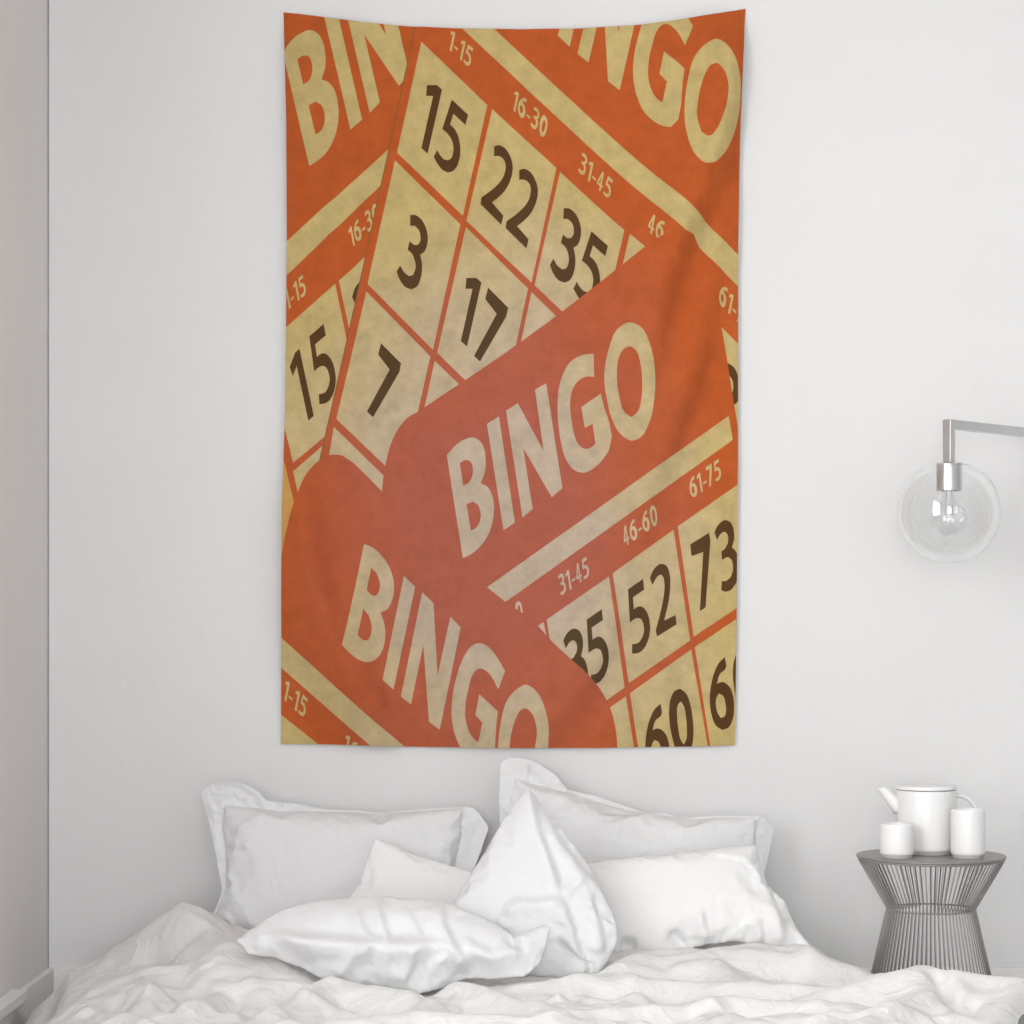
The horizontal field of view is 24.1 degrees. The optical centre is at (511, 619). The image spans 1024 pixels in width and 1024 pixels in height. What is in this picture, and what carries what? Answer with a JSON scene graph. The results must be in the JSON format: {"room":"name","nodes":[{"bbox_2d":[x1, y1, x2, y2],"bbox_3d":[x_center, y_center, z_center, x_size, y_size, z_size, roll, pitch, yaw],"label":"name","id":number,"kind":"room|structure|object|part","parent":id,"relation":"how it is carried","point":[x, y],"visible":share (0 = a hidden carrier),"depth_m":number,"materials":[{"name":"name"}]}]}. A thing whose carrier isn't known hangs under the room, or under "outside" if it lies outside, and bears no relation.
{"room":"bedroom","nodes":[
{"label":"bedroom","id":0,"kind":"room"},
{"bbox_2d":[0,0,47,997],"bbox_3d":[-1.390,-0.542,1.767,0.200,3.250,10.200,0,0,0],"label":"wall","id":1,"kind":"structure","parent":0,"point":[23,23],"depth_m":6.30,"materials":[{"name":"white paint"}]},
{"bbox_2d":[0,989,27,1020],"bbox_3d":[-1.269,0.965,5.327,0.042,0.028,1.720,0,0,0],"label":"trim","id":2,"kind":"structure","parent":1,"relation":"attached to","point":[14,998],"depth_m":6.03,"materials":[{"name":"white paint"}]},
{"bbox_2d":[0,968,53,1023],"bbox_3d":[-1.280,1.024,1.667,0.019,0.118,10.000,0,0,0],"label":"baseboard","id":3,"kind":"structure","parent":1,"relation":"attached to","point":[39,988],"depth_m":6.37,"materials":[{"name":"white paint"}]},
{"bbox_2d":[48,0,1023,967],"bbox_3d":[1.105,-0.542,6.767,4.790,3.250,0.200,0,0,0],"label":"wall","id":4,"kind":"structure","parent":0,"point":[881,226],"depth_m":6.67,"materials":[{"name":"white paint"}]},
{"bbox_2d":[281,9,745,747],"bbox_3d":[0.004,-0.671,6.609,1.290,2.052,0.116,0,0,0],"label":"tapestry","id":5,"kind":"object","parent":4,"relation":"attached to","point":[510,486],"visible":1,"depth_m":6.64},
{"bbox_2d":[53,968,1023,991],"bbox_3d":[1.014,1.024,6.657,4.571,0.118,0.019,0,0,0],"label":"baseboard","id":6,"kind":"structure","parent":4,"relation":"attached to","point":[59,974],"depth_m":6.65,"materials":[{"name":"white paint"}]},
{"bbox_2d":[897,419,1023,563],"bbox_3d":[1.278,-0.353,6.423,0.267,0.413,0.772,0,0,35],"label":"wall lamp","id":7,"kind":"object","parent":4,"relation":"attached to","point":[949,511],"visible":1,"depth_m":6.13,"materials":[{"name":"glass"}]},
{"bbox_3d":[1.132,-0.449,6.217,0.023,0.093,0.023,0,0,43],"label":"stem","id":8,"kind":"part","parent":7,"relation":"part of","materials":[{"name":"metal"}]},
{"bbox_3d":[1.132,-0.278,6.217,0.267,0.264,0.267,0,0,0],"label":"glass globe","id":9,"kind":"part","parent":7,"relation":"part of","materials":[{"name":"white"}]},
{"bbox_3d":[1.333,-0.507,6.433,0.025,0.025,0.613,0,0,43],"label":"arm","id":10,"kind":"part","parent":7,"relation":"part of","materials":[{"name":"metal"}]},
{"bbox_3d":[1.005,1.158,1.667,4.990,0.150,10.400,0,0,0],"label":"floor","id":11,"kind":"structure","parent":0,"visible":0},
{"bbox_2d":[856,849,1006,974],"bbox_3d":[1.074,0.843,6.154,0.388,0.481,0.388,0,0,0],"label":"side table","id":12,"kind":"object","parent":11,"relation":"on","point":[877,878],"visible":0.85,"depth_m":6.08,"materials":[{"name":"grey metal"}]},
{"bbox_3d":[0.924,0.847,6.167,0.080,0.465,0.004,0,0,5],"label":"wire rod","id":13,"kind":"part","parent":12,"relation":"part of","materials":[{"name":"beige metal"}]},
{"bbox_3d":[0.923,0.847,6.154,0.080,0.465,0.004,0,0,0],"label":"wire rod","id":14,"kind":"part","parent":12,"relation":"part of","materials":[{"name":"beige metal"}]},
{"bbox_3d":[0.924,0.847,6.141,0.080,0.465,0.004,0,0,-5],"label":"wire rod","id":15,"kind":"part","parent":12,"relation":"part of","materials":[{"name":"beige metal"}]},
{"label":"wire rod","id":16,"kind":"part","parent":12,"relation":"part of","materials":[{"name":"grey metal"}]},
{"bbox_3d":[0.928,0.847,6.117,0.080,0.465,0.004,0,0,-14],"label":"wire rod","id":17,"kind":"part","parent":12,"relation":"part of","materials":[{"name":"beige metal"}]},
{"label":"wire rod","id":18,"kind":"part","parent":12,"relation":"part of","materials":[{"name":"grey metal"}]},
{"bbox_3d":[0.931,0.847,6.105,0.080,0.465,0.004,0,0,-19],"label":"wire rod","id":19,"kind":"part","parent":12,"relation":"part of","materials":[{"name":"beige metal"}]},
{"bbox_3d":[0.936,0.847,6.093,0.081,0.465,0.004,0,0,-24],"label":"wire rod","id":20,"kind":"part","parent":12,"relation":"part of","materials":[{"name":"grey metal"}]},
{"bbox_3d":[0.955,0.847,6.247,0.080,0.465,0.004,0,0,38],"label":"wire rod","id":21,"kind":"part","parent":12,"relation":"part of","materials":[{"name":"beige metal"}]},
{"label":"wire rod","id":22,"kind":"part","parent":12,"relation":"part of","materials":[{"name":"grey metal"}]},
{"bbox_3d":[0.963,0.847,6.256,0.081,0.465,0.004,0,0,43],"label":"wire rod","id":23,"kind":"part","parent":12,"relation":"part of","materials":[{"name":"grey metal"}]},
{"bbox_3d":[0.972,0.847,6.265,0.004,0.465,0.081,0,0,-43],"label":"wire rod","id":24,"kind":"part","parent":12,"relation":"part of","materials":[{"name":"grey metal"}]},
{"bbox_3d":[0.948,0.847,6.071,0.081,0.465,0.004,0,0,-33],"label":"wire rod","id":25,"kind":"part","parent":12,"relation":"part of","materials":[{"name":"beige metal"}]},
{"bbox_3d":[0.982,0.847,6.273,0.004,0.465,0.081,0,0,-38],"label":"wire rod","id":26,"kind":"part","parent":12,"relation":"part of","materials":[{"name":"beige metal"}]},
{"bbox_3d":[0.955,0.847,6.061,0.080,0.465,0.004,0,0,-38],"label":"wire rod","id":27,"kind":"part","parent":12,"relation":"part of","materials":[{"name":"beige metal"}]},
{"bbox_3d":[0.992,0.847,6.281,0.004,0.465,0.081,0,0,-33],"label":"wire rod","id":28,"kind":"part","parent":12,"relation":"part of","materials":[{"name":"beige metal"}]},
{"bbox_3d":[0.963,0.847,6.052,0.081,0.465,0.004,0,0,-43],"label":"wire rod","id":29,"kind":"part","parent":12,"relation":"part of","materials":[{"name":"grey metal"}]},
{"bbox_2d":[880,822,913,858],"bbox_3d":[0.975,0.559,6.079,0.087,0.086,0.087,0,0,0],"label":"cup","id":30,"kind":"object","parent":12,"relation":"on","point":[896,838],"visible":1,"depth_m":6.04,"materials":[{"name":"white ceramic"}]},
{"bbox_3d":[0.972,0.847,6.043,0.004,0.465,0.081,0,0,43],"label":"wire rod","id":31,"kind":"part","parent":12,"relation":"part of","materials":[{"name":"grey metal"}]},
{"bbox_3d":[1.002,0.847,6.287,0.004,0.465,0.081,0,0,-28],"label":"wire rod","id":32,"kind":"part","parent":12,"relation":"part of","materials":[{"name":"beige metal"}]},
{"bbox_3d":[1.014,0.847,6.293,0.004,0.465,0.081,0,0,-24],"label":"wire rod","id":33,"kind":"part","parent":12,"relation":"part of","materials":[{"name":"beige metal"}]},
{"bbox_3d":[0.982,0.847,6.035,0.004,0.465,0.080,0,0,38],"label":"wire rod","id":34,"kind":"part","parent":12,"relation":"part of","materials":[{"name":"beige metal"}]},
{"bbox_3d":[1.025,0.847,6.297,0.004,0.465,0.081,0,0,-19],"label":"wire rod","id":35,"kind":"part","parent":12,"relation":"part of","materials":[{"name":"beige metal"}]},
{"bbox_3d":[0.992,0.847,6.027,0.004,0.465,0.081,0,0,33],"label":"wire rod","id":36,"kind":"part","parent":12,"relation":"part of","materials":[{"name":"grey metal"}]},
{"bbox_3d":[1.037,0.847,6.301,0.004,0.465,0.081,0,0,-14],"label":"wire rod","id":37,"kind":"part","parent":12,"relation":"part of","materials":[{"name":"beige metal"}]},
{"bbox_3d":[1.002,0.847,6.021,0.004,0.465,0.081,0,0,28],"label":"wire rod","id":38,"kind":"part","parent":12,"relation":"part of","materials":[{"name":"grey metal"}]},
{"bbox_3d":[1.050,0.847,6.303,0.004,0.465,0.081,0,0,-10],"label":"wire rod","id":39,"kind":"part","parent":12,"relation":"part of","materials":[{"name":"grey metal"}]},
{"bbox_3d":[1.014,0.847,6.016,0.004,0.465,0.080,0,0,24],"label":"wire rod","id":40,"kind":"part","parent":12,"relation":"part of","materials":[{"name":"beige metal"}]},
{"bbox_3d":[1.062,0.847,6.305,0.004,0.465,0.081,0,0,-5],"label":"wire rod","id":41,"kind":"part","parent":12,"relation":"part of","materials":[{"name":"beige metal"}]},
{"bbox_3d":[1.025,0.847,6.011,0.004,0.465,0.080,0,0,19],"label":"wire rod","id":42,"kind":"part","parent":12,"relation":"part of","materials":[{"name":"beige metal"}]},
{"bbox_3d":[1.074,0.847,6.305,0.004,0.465,0.081,0,0,0],"label":"wire rod","id":43,"kind":"part","parent":12,"relation":"part of","materials":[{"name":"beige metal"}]},
{"bbox_3d":[1.087,0.847,6.305,0.004,0.465,0.081,0,0,5],"label":"wire rod","id":44,"kind":"part","parent":12,"relation":"part of","materials":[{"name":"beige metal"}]},
{"bbox_2d":[876,783,976,855],"bbox_3d":[1.070,0.513,6.188,0.225,0.177,0.157,0,0,34],"label":"teapot","id":45,"kind":"object","parent":12,"relation":"on","point":[928,806],"visible":0.73,"depth_m":6.12,"materials":[{"name":"white ceramic"}]},
{"bbox_3d":[0.976,0.466,6.189,0.076,0.070,0.037,0,0,0],"label":"spout","id":46,"kind":"part","parent":45,"relation":"part of","materials":[{"name":"white ceramic"}]},
{"bbox_3d":[1.068,0.431,6.189,0.157,0.012,0.157,0,0,0],"label":"lid","id":47,"kind":"part","parent":45,"relation":"part of","materials":[{"name":"white ceramic"}]},
{"bbox_3d":[1.172,0.507,6.189,0.062,0.120,0.016,0,0,0],"label":"handle","id":48,"kind":"part","parent":45,"relation":"part of","materials":[{"name":"white ceramic"}]},
{"bbox_3d":[1.037,0.847,6.007,0.004,0.465,0.080,0,0,14],"label":"wire rod","id":49,"kind":"part","parent":12,"relation":"part of","materials":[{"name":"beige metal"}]},
{"bbox_3d":[1.099,0.847,6.303,0.004,0.465,0.081,0,0,10],"label":"wire rod","id":50,"kind":"part","parent":12,"relation":"part of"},
{"bbox_3d":[1.050,0.847,6.005,0.004,0.465,0.081,0,0,10],"label":"wire rod","id":51,"kind":"part","parent":12,"relation":"part of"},
{"bbox_3d":[1.111,0.847,6.301,0.004,0.465,0.081,0,0,14],"label":"wire rod","id":52,"kind":"part","parent":12,"relation":"part of","materials":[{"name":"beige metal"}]},
{"bbox_3d":[1.062,0.847,6.003,0.004,0.465,0.080,0,0,5],"label":"wire rod","id":53,"kind":"part","parent":12,"relation":"part of","materials":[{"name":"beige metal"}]},
{"bbox_3d":[1.123,0.847,6.297,0.004,0.465,0.081,0,0,19],"label":"wire rod","id":54,"kind":"part","parent":12,"relation":"part of","materials":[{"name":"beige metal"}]},
{"bbox_3d":[1.074,0.847,6.003,0.004,0.465,0.081,0,0,0],"label":"wire rod","id":55,"kind":"part","parent":12,"relation":"part of","materials":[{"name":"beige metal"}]},
{"bbox_3d":[1.135,0.847,6.293,0.004,0.465,0.081,0,0,24],"label":"wire rod","id":56,"kind":"part","parent":12,"relation":"part of","materials":[{"name":"grey metal"}]},
{"bbox_3d":[1.087,0.847,6.003,0.004,0.465,0.081,0,0,-5],"label":"wire rod","id":57,"kind":"part","parent":12,"relation":"part of","materials":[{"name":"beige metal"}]},
{"bbox_3d":[1.146,0.847,6.287,0.004,0.465,0.081,0,0,28],"label":"wire rod","id":58,"kind":"part","parent":12,"relation":"part of","materials":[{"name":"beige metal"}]},
{"bbox_3d":[1.099,0.847,6.005,0.004,0.465,0.081,0,0,-10],"label":"wire rod","id":59,"kind":"part","parent":12,"relation":"part of","materials":[{"name":"grey metal"}]},
{"bbox_3d":[1.157,0.847,6.281,0.004,0.465,0.081,0,0,33],"label":"wire rod","id":60,"kind":"part","parent":12,"relation":"part of","materials":[{"name":"grey metal"}]},
{"bbox_3d":[1.111,0.847,6.007,0.004,0.465,0.080,0,0,-14],"label":"wire rod","id":61,"kind":"part","parent":12,"relation":"part of","materials":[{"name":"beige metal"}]},
{"bbox_3d":[1.167,0.847,6.273,0.004,0.465,0.081,0,0,38],"label":"wire rod","id":62,"kind":"part","parent":12,"relation":"part of","materials":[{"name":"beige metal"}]},
{"bbox_3d":[1.123,0.847,6.011,0.004,0.465,0.081,0,0,-19],"label":"wire rod","id":63,"kind":"part","parent":12,"relation":"part of","materials":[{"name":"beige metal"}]},
{"bbox_3d":[1.177,0.847,6.265,0.004,0.465,0.081,0,0,43],"label":"wire rod","id":64,"kind":"part","parent":12,"relation":"part of","materials":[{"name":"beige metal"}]},
{"bbox_3d":[1.186,0.847,6.256,0.081,0.465,0.004,0,0,-43],"label":"wire rod","id":65,"kind":"part","parent":12,"relation":"part of","materials":[{"name":"grey metal"}]},
{"label":"wire rod","id":66,"kind":"part","parent":12,"relation":"part of","materials":[{"name":"grey metal"}]},
{"bbox_3d":[1.194,0.847,6.247,0.081,0.465,0.004,0,0,-38],"label":"wire rod","id":67,"kind":"part","parent":12,"relation":"part of","materials":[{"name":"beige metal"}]},
{"bbox_2d":[951,808,985,858],"bbox_3d":[1.155,0.540,6.079,0.087,0.123,0.087,0,0,0],"label":"cup","id":68,"kind":"object","parent":12,"relation":"on","point":[968,825],"visible":1,"depth_m":6.04,"materials":[{"name":"white ceramic"}]},
{"bbox_3d":[1.146,0.847,6.021,0.004,0.465,0.081,0,0,-28],"label":"wire rod","id":69,"kind":"part","parent":12,"relation":"part of","materials":[{"name":"grey metal"}]},
{"bbox_3d":[1.201,0.847,6.237,0.081,0.465,0.004,0,0,-33],"label":"wire rod","id":70,"kind":"part","parent":12,"relation":"part of","materials":[{"name":"grey metal"}]},
{"bbox_3d":[1.157,0.847,6.027,0.004,0.465,0.080,0,0,-33],"label":"wire rod","id":71,"kind":"part","parent":12,"relation":"part of","materials":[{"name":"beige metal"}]},
{"bbox_3d":[1.207,0.847,6.226,0.081,0.465,0.004,0,0,-28],"label":"wire rod","id":72,"kind":"part","parent":12,"relation":"part of","materials":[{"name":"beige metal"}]},
{"bbox_3d":[1.167,0.847,6.035,0.004,0.465,0.080,0,0,-38],"label":"wire rod","id":73,"kind":"part","parent":12,"relation":"part of","materials":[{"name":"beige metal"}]},
{"bbox_3d":[1.177,0.847,6.043,0.004,0.465,0.080,0,0,-43],"label":"wire rod","id":74,"kind":"part","parent":12,"relation":"part of","materials":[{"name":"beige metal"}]},
{"bbox_3d":[1.186,0.847,6.052,0.081,0.465,0.004,0,0,43],"label":"wire rod","id":75,"kind":"part","parent":12,"relation":"part of","materials":[{"name":"grey metal"}]},
{"bbox_3d":[1.194,0.847,6.061,0.080,0.465,0.004,0,0,38],"label":"wire rod","id":76,"kind":"part","parent":12,"relation":"part of","materials":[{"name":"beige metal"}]},
{"bbox_3d":[1.201,0.847,6.071,0.081,0.465,0.004,0,0,33],"label":"wire rod","id":77,"kind":"part","parent":12,"relation":"part of","materials":[{"name":"grey metal"}]},
{"bbox_3d":[1.207,0.847,6.082,0.080,0.465,0.004,0,0,28],"label":"wire rod","id":78,"kind":"part","parent":12,"relation":"part of","materials":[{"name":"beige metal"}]},
{"bbox_3d":[1.213,0.847,6.093,0.081,0.465,0.004,0,0,24],"label":"wire rod","id":79,"kind":"part","parent":12,"relation":"part of","materials":[{"name":"grey metal"}]},
{"bbox_3d":[1.221,0.847,6.117,0.080,0.465,0.004,0,0,14],"label":"wire rod","id":80,"kind":"part","parent":12,"relation":"part of","materials":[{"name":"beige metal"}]},
{"bbox_3d":[1.217,0.847,6.105,0.080,0.465,0.004,0,0,19],"label":"wire rod","id":81,"kind":"part","parent":12,"relation":"part of","materials":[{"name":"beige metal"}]},
{"bbox_2d":[1018,1014,1023,1023],"bbox_3d":[1.265,0.953,4.737,0.442,0.258,0.600,0,0,0],"label":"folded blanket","id":82,"kind":"object","parent":11,"relation":"on","point":[1021,1019],"visible":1,"depth_m":5.02,"materials":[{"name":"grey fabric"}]},
{"bbox_3d":[-0.130,0.986,5.527,1.800,0.135,2.220,0,0,0],"label":"mattress","id":83,"kind":"object","parent":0,"visible":0},
{"bbox_2d":[25,902,1023,1023],"bbox_3d":[-0.028,0.899,5.470,2.431,0.347,2.222,0,0,0],"label":"duvet","id":84,"kind":"object","parent":83,"relation":"on","point":[188,965],"visible":0.73,"depth_m":5.53,"materials":[{"name":"white fabric"}]},
{"bbox_2d":[201,780,487,929],"bbox_3d":[-0.456,0.656,6.460,0.783,0.443,0.198,0,0,0],"label":"pillow","id":85,"kind":"object","parent":84,"relation":"on","point":[272,857],"visible":0.57,"depth_m":6.43,"materials":[{"name":"white fabric"}]},
{"bbox_2d":[237,896,549,993],"bbox_3d":[-0.280,0.769,5.666,0.744,0.215,0.217,0,0,0],"label":"pillow","id":86,"kind":"object","parent":84,"relation":"on","point":[420,946],"visible":0.98,"depth_m":5.63,"materials":[{"name":"white fabric"}]},
{"bbox_2d":[350,838,471,903],"bbox_3d":[-0.245,0.713,6.245,0.484,0.287,0.103,0,0,0],"label":"pillow","id":87,"kind":"object","parent":84,"relation":"on","point":[390,870],"visible":0.46,"depth_m":6.24,"materials":[{"name":"white fabric"}]},
{"bbox_2d":[452,787,617,977],"bbox_3d":[0.038,0.645,5.915,0.439,0.450,0.234,0,0,0],"label":"pillow","id":88,"kind":"object","parent":84,"relation":"on","point":[530,876],"visible":0.79,"depth_m":5.87,"materials":[{"name":"white fabric"}]},
{"bbox_2d":[499,757,773,872],"bbox_3d":[0.337,0.602,6.454,0.744,0.455,0.186,0,0,0],"label":"pillow","id":89,"kind":"object","parent":84,"relation":"on","point":[600,829],"visible":0.36,"depth_m":6.44,"materials":[{"name":"white fabric"}]},
{"bbox_2d":[587,845,811,952],"bbox_3d":[0.451,0.729,6.170,0.628,0.288,0.205,0,0,0],"label":"pillow","id":90,"kind":"object","parent":84,"relation":"on","point":[697,898],"visible":0.83,"depth_m":6.11,"materials":[{"name":"white fabric"}]}
]}

